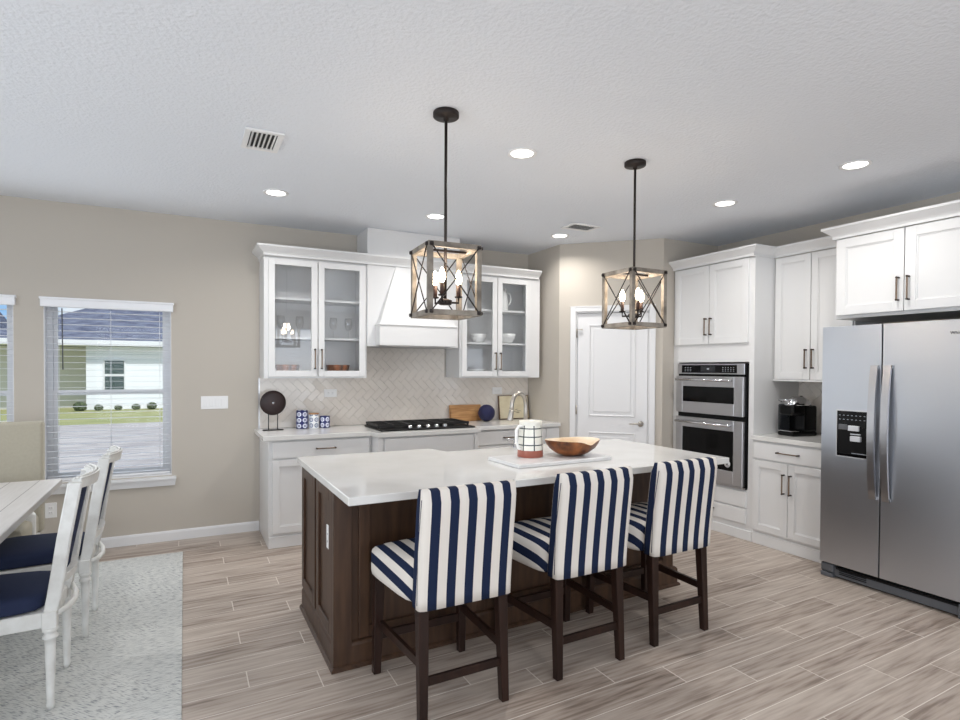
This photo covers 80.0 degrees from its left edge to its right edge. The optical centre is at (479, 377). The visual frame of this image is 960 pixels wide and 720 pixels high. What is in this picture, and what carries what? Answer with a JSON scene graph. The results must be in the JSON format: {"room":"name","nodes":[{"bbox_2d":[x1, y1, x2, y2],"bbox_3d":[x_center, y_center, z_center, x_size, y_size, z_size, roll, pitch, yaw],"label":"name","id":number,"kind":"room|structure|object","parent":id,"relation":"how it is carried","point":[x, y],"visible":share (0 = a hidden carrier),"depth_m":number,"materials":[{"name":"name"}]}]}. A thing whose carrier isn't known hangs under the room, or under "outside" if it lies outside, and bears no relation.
{"room":"kitchen","nodes":[
{"label":"kitchen","id":0,"kind":"room"},
{"bbox_2d":[0,195,527,537],"bbox_3d":[-1.858,0.001,5.288,8.557,2.742,0.160,0,1,-27],"label":"wall","id":1,"kind":"structure","parent":0,"point":[208,268],"depth_m":4.85,"materials":[{"name":"beige paint"}]},
{"bbox_2d":[0,305,13,421],"bbox_3d":[-4.134,0.144,4.083,1.375,1.530,0.205,0,1,-27],"label":"window","id":2,"kind":"structure","parent":1,"relation":"in","point":[9,393],"depth_m":4.41,"materials":[{"name":"white paint"}]},
{"bbox_2d":[0,294,16,421],"bbox_3d":[-4.116,0.097,4.047,1.349,1.431,0.118,0,1,-27],"label":"window blind","id":3,"kind":"object","parent":2,"relation":"attached to","point":[5,299],"visible":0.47,"depth_m":4.30,"materials":[{"name":"white plastic"}]},
{"bbox_2d":[45,502,56,517],"bbox_3d":[-3.335,1.033,4.448,0.075,0.118,0.009,0,1,-27],"label":"wall outlet","id":4,"kind":"object","parent":1,"relation":"attached to","point":[50,508],"visible":0.99,"depth_m":4.45,"materials":[{"name":"white plastic"}]},
{"bbox_2d":[43,307,175,494],"bbox_3d":[-3.007,0.141,4.666,0.937,1.530,0.205,0,1,-27],"label":"window","id":5,"kind":"structure","parent":1,"relation":"in","point":[50,369],"depth_m":4.61,"materials":[{"name":"white paint"}]},
{"bbox_2d":[38,296,173,479],"bbox_3d":[-2.989,0.093,4.630,0.911,1.431,0.118,0,1,-27],"label":"window blind","id":6,"kind":"object","parent":5,"relation":"attached to","point":[45,301],"visible":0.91,"depth_m":4.61,"materials":[{"name":"white plastic"}]},
{"bbox_2d":[101,521,258,547],"bbox_3d":[-3.807,1.337,4.207,4.095,0.085,0.014,0,1,-27],"label":"baseboard","id":7,"kind":"structure","parent":1,"relation":"attached to","point":[162,536],"depth_m":4.85,"materials":[{"name":"white paint"}]},
{"bbox_2d":[201,396,227,408],"bbox_3d":[-2.303,0.217,4.966,0.205,0.109,0.009,0,1,-27],"label":"light switch","id":8,"kind":"object","parent":1,"relation":"attached to","point":[207,402],"visible":1,"depth_m":4.96,"materials":[{"name":"white plastic"}]},
{"bbox_2d":[204,399,207,406],"bbox_3d":[-2.363,0.217,4.933,0.032,0.066,0.004,0,1,-27],"label":"rocker switch","id":9,"kind":"object","parent":8,"relation":"attached to","point":[205,400],"depth_m":4.93,"materials":[{"name":"white plastic"}]},
{"bbox_2d":[259,255,366,377],"bbox_3d":[-1.494,-0.515,5.159,0.887,1.038,0.381,0,1,-27],"label":"display cabinet","id":10,"kind":"object","parent":1,"relation":"attached to","point":[319,293],"visible":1,"depth_m":5.20,"materials":[{"name":"white paint"}]},
{"bbox_2d":[275,364,299,370],"bbox_3d":[-1.714,-0.065,5.091,0.214,0.100,0.214,0,1,-27],"label":"wooden bowl","id":11,"kind":"object","parent":10,"relation":"in","point":[277,367],"visible":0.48,"depth_m":5.01,"materials":[{"name":"brown wood"}]},
{"bbox_2d":[275,297,358,306],"bbox_3d":[-1.510,-0.686,5.189,0.849,0.019,0.287,0,1,-27],"label":"shelf","id":12,"kind":"object","parent":10,"relation":"attached to","point":[279,301],"depth_m":5.20,"materials":[{"name":"white paint"}]},
{"bbox_2d":[275,336,358,341],"bbox_3d":[-1.512,-0.347,5.194,0.849,0.019,0.287,0,1,-27],"label":"shelf","id":13,"kind":"object","parent":10,"relation":"attached to","point":[277,338],"depth_m":5.21,"materials":[{"name":"white paint"}]},
{"bbox_2d":[326,365,349,370],"bbox_3d":[-1.315,-0.066,5.297,0.214,0.100,0.214,0,1,-27],"label":"wooden bowl","id":14,"kind":"object","parent":10,"relation":"in","point":[329,367],"visible":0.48,"depth_m":5.21,"materials":[{"name":"brown wood"}]},
{"bbox_2d":[252,243,541,279],"bbox_3d":[-0.687,-1.079,5.550,2.807,0.085,0.411,0,1,-27],"label":"trim","id":15,"kind":"structure","parent":10,"relation":"attached to","point":[260,249],"depth_m":5.19,"materials":[{"name":"white paint"}]},
{"bbox_2d":[258,347,527,428],"bbox_3d":[-0.724,0.081,5.776,2.835,0.749,0.014,0,1,-27],"label":"backsplash","id":16,"kind":"structure","parent":1,"relation":"attached to","point":[400,383],"depth_m":5.68,"materials":[{"name":"white tile"}]},
{"bbox_2d":[324,389,336,396],"bbox_3d":[-1.413,0.148,5.409,0.118,0.075,0.009,0,1,-27],"label":"backsplash outlet","id":17,"kind":"object","parent":16,"relation":"attached to","point":[327,392],"visible":1,"depth_m":5.41,"materials":[{"name":"white plastic"}]},
{"bbox_2d":[492,387,501,393],"bbox_3d":[0.187,0.143,6.236,0.118,0.075,0.009,0,1,-27],"label":"backsplash outlet","id":18,"kind":"object","parent":16,"relation":"attached to","point":[495,390],"visible":1,"depth_m":6.23,"materials":[{"name":"white plastic"}]},
{"bbox_2d":[357,228,459,348],"bbox_3d":[-0.667,-0.828,5.524,0.926,1.075,0.482,0,1,-27],"label":"range hood","id":19,"kind":"object","parent":1,"relation":"attached to","point":[389,323],"visible":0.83,"depth_m":5.31,"materials":[{"name":"white paint"}]},
{"bbox_2d":[446,273,539,377],"bbox_3d":[0.152,-0.519,6.010,0.945,1.038,0.381,0,1,-27],"label":"display cabinet","id":20,"kind":"object","parent":1,"relation":"attached to","point":[519,358],"visible":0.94,"depth_m":6.07,"materials":[{"name":"white paint"}]},
{"bbox_2d":[470,334,485,341],"bbox_3d":[-0.017,-0.406,5.952,0.170,0.090,0.170,0,1,-27],"label":"serving bowl","id":21,"kind":"object","parent":20,"relation":"on","point":[475,337],"visible":0.77,"depth_m":5.89,"materials":[{"name":"white ceramic"}]},
{"bbox_2d":[467,308,524,315],"bbox_3d":[0.136,-0.690,6.040,0.907,0.019,0.287,0,1,-27],"label":"shelf","id":22,"kind":"object","parent":20,"relation":"attached to","point":[486,312],"depth_m":6.03,"materials":[{"name":"white paint"}]},
{"bbox_2d":[467,342,524,345],"bbox_3d":[0.135,-0.351,6.046,0.907,0.019,0.287,0,1,-27],"label":"shelf","id":23,"kind":"object","parent":20,"relation":"attached to","point":[468,343],"depth_m":5.99,"materials":[{"name":"white paint"}]},
{"bbox_2d":[502,288,511,309],"bbox_3d":[0.249,-0.818,6.059,0.174,0.235,0.135,0,1,4],"label":"ceramic jug","id":24,"kind":"object","parent":20,"relation":"on","point":[505,299],"visible":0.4,"depth_m":6.02,"materials":[{"name":"white ceramic"}]},
{"bbox_2d":[502,334,515,342],"bbox_3d":[0.281,-0.412,6.094,0.200,0.100,0.200,0,1,-27],"label":"serving bowl","id":25,"kind":"object","parent":20,"relation":"on","point":[506,338],"visible":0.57,"depth_m":6.02,"materials":[{"name":"white ceramic"}]},
{"bbox_2d":[0,0,959,254],"bbox_3d":[0.097,-1.359,1.500,8.557,0.120,8.620,0,1,-27],"label":"ceiling","id":26,"kind":"structure","parent":0,"point":[138,105],"depth_m":2.83,"materials":[{"name":"white paint"}]},
{"bbox_2d":[241,127,284,152],"bbox_3d":[-1.220,-1.326,3.206,0.200,0.013,0.300,0,1,-27],"label":"ceiling vent","id":27,"kind":"object","parent":26,"relation":"in","point":[253,138],"visible":1,"depth_m":3.19,"materials":[{"name":"white plastic"}]},
{"bbox_2d":[263,189,288,196],"bbox_3d":[-1.489,-1.345,4.176,0.176,0.007,0.176,0,1,-27],"label":"recessed light","id":28,"kind":"object","parent":26,"relation":"in","point":[272,192],"visible":1,"depth_m":4.16,"materials":[{"name":"white plastic"}]},
{"bbox_2d":[425,213,443,219],"bbox_3d":[-0.370,-1.349,4.802,0.176,0.007,0.176,0,1,-27],"label":"recessed light","id":29,"kind":"object","parent":26,"relation":"in","point":[435,216],"visible":0.95,"depth_m":4.80,"materials":[{"name":"white plastic"}]},
{"bbox_2d":[409,107,482,319],"bbox_3d":[-0.172,-0.811,2.860,0.297,1.019,0.297,0,1,-24],"label":"pendant light","id":30,"kind":"object","parent":26,"relation":"hanging from","point":[446,115],"visible":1,"depth_m":2.82,"materials":[{"name":"black metal"}]},
{"bbox_2d":[507,147,536,158],"bbox_3d":[0.249,-1.323,3.385,0.176,0.007,0.176,0,1,-27],"label":"recessed light","id":31,"kind":"object","parent":26,"relation":"in","point":[522,152],"visible":1,"depth_m":3.38,"materials":[{"name":"white plastic"}]},
{"bbox_2d":[551,233,568,237],"bbox_3d":[0.765,-1.354,5.475,0.176,0.007,0.176,0,1,-27],"label":"recessed light","id":32,"kind":"object","parent":26,"relation":"in","point":[560,235],"visible":1,"depth_m":5.46,"materials":[{"name":"white plastic"}]},
{"bbox_2d":[561,222,600,231],"bbox_3d":[0.903,-1.345,5.126,0.300,0.013,0.200,0,1,-27],"label":"ceiling vent","id":33,"kind":"object","parent":26,"relation":"in","point":[572,226],"visible":1,"depth_m":5.11,"materials":[{"name":"white plastic"}]},
{"bbox_2d":[601,158,667,329],"bbox_3d":[0.953,-0.816,3.531,0.297,1.019,0.297,0,1,-27],"label":"pendant light","id":34,"kind":"object","parent":26,"relation":"hanging from","point":[636,297],"visible":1,"depth_m":3.48,"materials":[{"name":"brown wood"}]},
{"bbox_2d":[713,200,737,206],"bbox_3d":[1.875,-1.331,4.379,0.176,0.007,0.176,0,1,-27],"label":"recessed light","id":35,"kind":"object","parent":26,"relation":"in","point":[723,203],"visible":1,"depth_m":4.38,"materials":[{"name":"white plastic"}]},
{"bbox_2d":[839,160,872,169],"bbox_3d":[2.326,-1.315,3.545,0.176,0.007,0.176,0,1,-27],"label":"recessed light","id":36,"kind":"object","parent":26,"relation":"in","point":[856,164],"visible":1,"depth_m":3.53,"materials":[{"name":"white plastic"}]},
{"bbox_2d":[99,530,959,719],"bbox_3d":[0.082,1.503,1.545,8.557,0.120,8.620,0,1,-27],"label":"floor","id":37,"kind":"structure","parent":0,"point":[784,639],"depth_m":2.93,"materials":[{"name":"brown wood"}]},
{"bbox_2d":[0,552,182,719],"bbox_3d":[-2.783,1.412,2.111,2.988,0.010,3.860,0,1,-27],"label":"area rug","id":38,"kind":"object","parent":37,"relation":"on","point":[128,666],"visible":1,"depth_m":2.87,"materials":[{"name":"grey carpet"}]},
{"bbox_2d":[0,421,44,537],"bbox_3d":[-3.100,0.841,3.540,0.570,1.084,0.587,0,1,-27],"label":"chair","id":39,"kind":"object","parent":38,"relation":"on","point":[22,443],"visible":0.42,"depth_m":3.79,"materials":[{"name":"beige fabric"}]},
{"bbox_2d":[0,479,61,543],"bbox_3d":[-2.610,1.029,2.405,1.068,0.750,2.135,0,1,-27],"label":"dining table","id":40,"kind":"object","parent":38,"relation":"on","point":[18,500],"visible":1,"depth_m":3.04,"materials":[{"name":"white wood"}]},
{"bbox_2d":[0,463,99,709],"bbox_3d":[-2.039,0.913,2.526,0.608,0.981,0.469,0,1,-27],"label":"dining chair","id":41,"kind":"object","parent":38,"relation":"on","point":[32,600],"visible":1,"depth_m":2.44,"materials":[{"name":"white paint"}]},
{"bbox_2d":[0,445,122,637],"bbox_3d":[-2.337,0.902,3.172,0.608,0.981,0.469,0,1,-27],"label":"dining chair","id":42,"kind":"object","parent":38,"relation":"on","point":[28,553],"visible":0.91,"depth_m":3.07,"materials":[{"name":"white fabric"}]},
{"bbox_2d":[259,436,371,548],"bbox_3d":[-1.453,0.942,5.050,0.852,0.874,0.661,0,1,-27],"label":"base cabinet","id":43,"kind":"object","parent":37,"relation":"on","point":[280,474],"visible":0.35,"depth_m":4.69,"materials":[{"name":"white paint"}]},
{"bbox_2d":[372,433,477,451],"bbox_3d":[-0.612,0.941,5.401,0.960,0.874,0.811,0,1,-27],"label":"base cabinet","id":44,"kind":"object","parent":37,"relation":"on","point":[462,441],"visible":0.07,"depth_m":5.06,"materials":[{"name":"white paint"}]},
{"bbox_2d":[254,418,560,440],"bbox_3d":[-0.562,0.482,5.426,2.872,0.038,0.798,0,1,-27],"label":"countertop","id":45,"kind":"structure","parent":44,"relation":"on","point":[291,433],"depth_m":5.02,"materials":[{"name":"white stone"}]},
{"bbox_2d":[260,390,285,430],"bbox_3d":[-1.816,0.288,5.022,0.218,0.349,0.060,0,1,-27],"label":"disc sculpture","id":46,"kind":"object","parent":45,"relation":"on","point":[272,402],"visible":1,"depth_m":5.01,"materials":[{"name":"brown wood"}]},
{"bbox_2d":[296,410,307,428],"bbox_3d":[-1.613,0.378,5.186,0.104,0.165,0.104,1,1,43],"label":"canister","id":47,"kind":"object","parent":45,"relation":"on","point":[301,415],"visible":1,"depth_m":5.14,"materials":[{"name":"blue ceramic"}]},
{"bbox_2d":[308,413,318,427],"bbox_3d":[-1.521,0.393,5.234,0.094,0.135,0.094,1,1,43],"label":"canister","id":48,"kind":"object","parent":45,"relation":"on","point":[313,418],"visible":1,"depth_m":5.20,"materials":[{"name":"white ceramic"}]},
{"bbox_2d":[320,416,329,427],"bbox_3d":[-1.432,0.408,5.280,0.094,0.105,0.094,1,1,43],"label":"canister","id":49,"kind":"object","parent":45,"relation":"on","point":[324,420],"visible":1,"depth_m":5.24,"materials":[{"name":"blue ceramic"}]},
{"bbox_2d":[364,418,474,431],"bbox_3d":[-0.568,0.441,5.378,0.910,0.046,0.530,0,1,-27],"label":"gas cooktop","id":50,"kind":"object","parent":45,"relation":"in","point":[445,423],"visible":1,"depth_m":5.27,"materials":[{"name":"black metal"}]},
{"bbox_2d":[450,409,476,420],"bbox_3d":[-0.167,0.395,5.985,0.300,0.124,0.041,0,1,-27],"label":"cutting board","id":51,"kind":"object","parent":45,"relation":"on","point":[461,414],"visible":0.77,"depth_m":5.98,"materials":[{"name":"brown wood"}]},
{"bbox_2d":[449,404,480,419],"bbox_3d":[-0.153,0.372,6.024,0.370,0.168,0.045,0,1,-27],"label":"cutting board","id":52,"kind":"object","parent":45,"relation":"on","point":[475,406],"visible":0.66,"depth_m":6.02,"materials":[{"name":"brown wood"}]},
{"bbox_2d":[478,405,494,420],"bbox_3d":[0.069,0.370,5.965,0.176,0.176,0.176,0,1,-27],"label":"ball","id":53,"kind":"object","parent":45,"relation":"on","point":[486,412],"visible":1,"depth_m":5.90,"materials":[{"name":"blue"}]},
{"bbox_2d":[498,395,528,418],"bbox_3d":[0.371,0.325,6.299,0.380,0.259,0.047,0,1,-27],"label":"picture frame","id":54,"kind":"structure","parent":45,"relation":"on","point":[503,400],"depth_m":6.27,"materials":[{"name":"beige paper"}]},
{"bbox_2d":[371,480,515,719],"bbox_3d":[-0.173,0.934,2.632,0.523,0.980,0.598,0,1,-29],"label":"bar stool","id":55,"kind":"object","parent":37,"relation":"on","point":[459,554],"visible":1,"depth_m":2.41,"materials":[{"name":"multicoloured fabric"}]},
{"bbox_2d":[299,467,679,674],"bbox_3d":[0.145,0.972,3.663,2.374,0.875,0.884,0,1,-27],"label":"kitchen island","id":56,"kind":"object","parent":37,"relation":"on","point":[336,606],"visible":0.46,"depth_m":2.95,"materials":[{"name":"brown wood"}]},
{"bbox_2d":[326,524,328,549],"bbox_3d":[-0.763,0.805,2.878,0.009,0.118,0.075,0,1,-27],"label":"island outlet","id":57,"kind":"object","parent":56,"relation":"attached to","point":[327,525],"visible":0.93,"depth_m":2.88,"materials":[{"name":"white plastic"}]},
{"bbox_2d":[297,439,728,505],"bbox_3d":[0.236,0.516,3.534,2.427,0.037,1.235,0,1,-27],"label":"island countertop","id":58,"kind":"structure","parent":56,"relation":"on","point":[356,479],"depth_m":3.18,"materials":[{"name":"white stone"}]},
{"bbox_2d":[507,438,516,447],"bbox_3d":[0.225,0.455,3.959,0.037,0.072,0.097,1,1,43],"label":"soap dispenser","id":59,"kind":"object","parent":58,"relation":"on","point":[514,444],"visible":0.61,"depth_m":3.97,"materials":[{"name":"silver metal"}]},
{"bbox_2d":[507,391,527,420],"bbox_3d":[0.281,0.292,3.888,0.108,0.399,0.213,1,1,43],"label":"kitchen faucet","id":60,"kind":"object","parent":58,"relation":"on","point":[511,410],"visible":0.65,"depth_m":3.87,"materials":[{"name":"silver metal"}]},
{"bbox_2d":[488,451,611,468],"bbox_3d":[0.425,0.489,3.463,0.675,0.022,0.340,0,1,-29],"label":"marble board","id":61,"kind":"object","parent":58,"relation":"on","point":[551,458],"visible":0.76,"depth_m":3.36,"materials":[{"name":"white stone"}]},
{"bbox_2d":[515,420,542,457],"bbox_3d":[0.292,0.369,3.463,0.179,0.216,0.156,0,1,-3],"label":"ceramic pitcher","id":62,"kind":"object","parent":61,"relation":"on","point":[529,444],"visible":1,"depth_m":3.40,"materials":[{"name":"white ceramic"}]},
{"bbox_2d":[544,437,599,455],"bbox_3d":[0.573,0.428,3.521,0.350,0.099,0.258,0,1,-15],"label":"wooden bowl","id":63,"kind":"object","parent":61,"relation":"on","point":[565,446],"visible":1,"depth_m":3.45,"materials":[{"name":"brown wood"}]},
{"bbox_2d":[478,427,558,448],"bbox_3d":[0.231,0.937,5.921,1.009,0.874,0.661,0,1,-27],"label":"base cabinet","id":64,"kind":"object","parent":37,"relation":"on","point":[487,439],"visible":0.2,"depth_m":5.57,"materials":[{"name":"white paint"}]},
{"bbox_2d":[507,466,632,680],"bbox_3d":[0.429,0.932,2.992,0.523,0.980,0.598,0,1,-29],"label":"bar stool","id":65,"kind":"object","parent":37,"relation":"on","point":[586,530],"visible":0.94,"depth_m":2.76,"materials":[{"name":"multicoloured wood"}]},
{"bbox_2d":[585,457,716,646],"bbox_3d":[0.986,0.929,3.327,0.523,0.980,0.598,0,1,-29],"label":"bar stool","id":66,"kind":"object","parent":37,"relation":"on","point":[676,517],"visible":0.89,"depth_m":3.09,"materials":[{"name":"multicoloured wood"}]},
{"bbox_2d":[673,256,798,541],"bbox_3d":[2.365,0.179,5.385,0.661,2.430,0.897,0,1,-27],"label":"oven tower","id":67,"kind":"object","parent":37,"relation":"on","point":[724,312],"visible":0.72,"depth_m":5.02,"materials":[{"name":"white paint"}]},
{"bbox_2d":[674,363,748,489],"bbox_3d":[2.334,0.415,5.367,0.673,1.092,0.765,0,1,-27],"label":"oven","id":68,"kind":"object","parent":67,"relation":"in","point":[712,399],"visible":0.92,"depth_m":5.14,"materials":[{"name":"silver metal"}]},
{"bbox_2d":[669,199,959,270],"bbox_3d":[2.569,-1.065,4.550,0.322,0.085,2.527,0,1,-27],"label":"trim","id":69,"kind":"structure","parent":67,"relation":"attached to","point":[952,208],"depth_m":4.23,"materials":[{"name":"white paint"}]},
{"bbox_2d":[752,440,821,562],"bbox_3d":[2.721,0.970,4.700,0.661,0.874,0.670,0,1,-27],"label":"base cabinet","id":70,"kind":"object","parent":37,"relation":"on","point":[786,495],"visible":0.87,"depth_m":4.58,"materials":[{"name":"white paint"}]},
{"bbox_2d":[751,433,820,447],"bbox_3d":[2.735,0.511,4.698,0.638,0.038,0.670,0,1,-27],"label":"countertop","id":71,"kind":"structure","parent":70,"relation":"on","point":[808,441],"depth_m":4.62,"materials":[{"name":"white stone"}]},
{"bbox_2d":[778,396,816,436],"bbox_3d":[2.662,0.322,4.848,0.294,0.335,0.198,0,1,-17],"label":"coffee maker","id":72,"kind":"object","parent":71,"relation":"on","point":[797,417],"visible":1,"depth_m":4.79,"materials":[{"name":"black plastic"}]},
{"bbox_2d":[820,319,959,618],"bbox_3d":[2.982,0.534,3.866,0.854,1.775,0.905,0,1,-27],"label":"refrigerator","id":73,"kind":"object","parent":37,"relation":"on","point":[890,498],"visible":1,"depth_m":3.68,"materials":[{"name":"silver metal"}]},
{"bbox_2d":[528,245,559,421],"bbox_3d":[0.717,0.001,6.189,0.100,2.742,0.605,0,1,-27],"label":"wall","id":74,"kind":"structure","parent":0,"point":[543,391],"depth_m":6.06,"materials":[{"name":"beige paint"}]},
{"bbox_2d":[558,238,663,445],"bbox_3d":[1.312,0.011,5.791,1.018,2.742,0.100,1,1,18],"label":"wall","id":75,"kind":"structure","parent":0,"point":[582,265],"depth_m":5.76,"materials":[{"name":"beige paint"}]},
{"bbox_2d":[569,304,655,444],"bbox_3d":[1.327,0.331,5.768,0.834,2.103,0.144,1,1,18],"label":"door","id":76,"kind":"structure","parent":75,"relation":"in","point":[612,371],"depth_m":5.74,"materials":[{"name":"white paint"}]},
{"bbox_2d":[662,238,717,447],"bbox_3d":[2.095,0.014,5.807,0.757,2.742,0.100,0,1,-27],"label":"wall","id":77,"kind":"structure","parent":0,"point":[674,250],"depth_m":5.63,"materials":[{"name":"beige paint"}]},
{"bbox_2d":[647,192,959,408],"bbox_3d":[3.857,0.063,3.387,0.150,2.742,8.470,0,1,-27],"label":"wall","id":78,"kind":"structure","parent":0,"point":[810,232],"depth_m":4.93,"materials":[{"name":"beige paint"}]},
{"bbox_2d":[798,382,821,433],"bbox_3d":[3.018,0.263,4.829,0.014,0.456,0.690,0,1,-27],"label":"backsplash","id":79,"kind":"structure","parent":78,"relation":"attached to","point":[812,391],"depth_m":4.99,"materials":[{"name":"white tile"}]},
{"bbox_2d":[773,248,880,381],"bbox_3d":[2.845,-0.494,4.736,0.401,1.058,0.670,0,1,-27],"label":"upper cabinet","id":80,"kind":"object","parent":78,"relation":"attached to","point":[805,288],"visible":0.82,"depth_m":4.72,"materials":[{"name":"white paint"}]},
{"bbox_2d":[835,216,959,322],"bbox_3d":[3.105,-0.717,3.948,0.661,0.585,0.955,0,1,-27],"label":"upper cabinet","id":81,"kind":"object","parent":78,"relation":"attached to","point":[910,273],"visible":1,"depth_m":3.85,"materials":[{"name":"white paint"}]},
{"bbox_3d":[-0.041,-0.031,5.935,0.230,0.024,0.230,0,1,-27],"label":"dinner plate","id":82,"kind":"object","parent":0,"visible":0},
{"bbox_3d":[-0.041,-0.053,5.934,0.230,0.024,0.230,0,1,-27],"label":"dinner plate","id":83,"kind":"object","parent":82,"relation":"on","visible":0},
{"bbox_2d":[467,369,486,370],"bbox_3d":[-0.040,-0.075,5.934,0.230,0.024,0.230,0,1,-27],"label":"dinner plate","id":84,"kind":"object","parent":83,"relation":"on","point":[467,369],"visible":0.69,"depth_m":5.84,"materials":[{"name":"white ceramic"}]},
{"label":"outside","id":85,"kind":"structure","parent":0,"visible":0},
{"bbox_2d":[58,423,166,472],"bbox_3d":[-14.849,1.554,6.954,60.000,0.045,14.660,0,1,-27],"label":"gravel yard","id":86,"kind":"structure","parent":85,"point":[142,427],"depth_m":12.64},
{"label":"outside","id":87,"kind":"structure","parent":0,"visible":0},
{"bbox_2d":[1,408,162,424],"bbox_3d":[-41.112,0.598,57.736,60.000,0.050,99.700,0,1,-27],"label":"lawn","id":88,"kind":"structure","parent":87,"point":[143,415],"depth_m":19.58,"materials":[{"name":"green plant"}]},
{"bbox_2d":[73,402,86,410],"bbox_3d":[-15.328,1.123,21.913,0.476,0.385,0.471,0,1,-27],"label":"shrub","id":89,"kind":"object","parent":88,"relation":"on","point":[76,403],"visible":0.91,"depth_m":21.80,"materials":[{"name":"green plant"}]},
{"bbox_2d":[0,308,162,409],"bbox_3d":[-17.211,-1.595,26.199,25.500,5.600,9.600,0,1,-27],"label":"house","id":90,"kind":"structure","parent":88,"relation":"on","point":[134,366],"depth_m":23.12,"materials":[{"name":"white"}]},
{"bbox_2d":[94,404,103,410],"bbox_3d":[-14.796,1.168,22.208,0.314,0.252,0.317,0,1,-27],"label":"shrub","id":91,"kind":"object","parent":88,"relation":"on","point":[97,407],"visible":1,"depth_m":22.12,"materials":[{"name":"green plant"}]},
{"bbox_2d":[131,404,140,409],"bbox_3d":[-13.689,1.168,22.774,0.316,0.263,0.326,0,1,-27],"label":"shrub","id":92,"kind":"object","parent":88,"relation":"on","point":[136,406],"visible":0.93,"depth_m":22.70,"materials":[{"name":"green plant"}]},
{"bbox_2d":[147,402,156,408],"bbox_3d":[-13.202,1.142,23.027,0.382,0.318,0.366,0,1,-27],"label":"shrub","id":93,"kind":"object","parent":88,"relation":"on","point":[152,405],"visible":1,"depth_m":22.92,"materials":[{"name":"green plant"}]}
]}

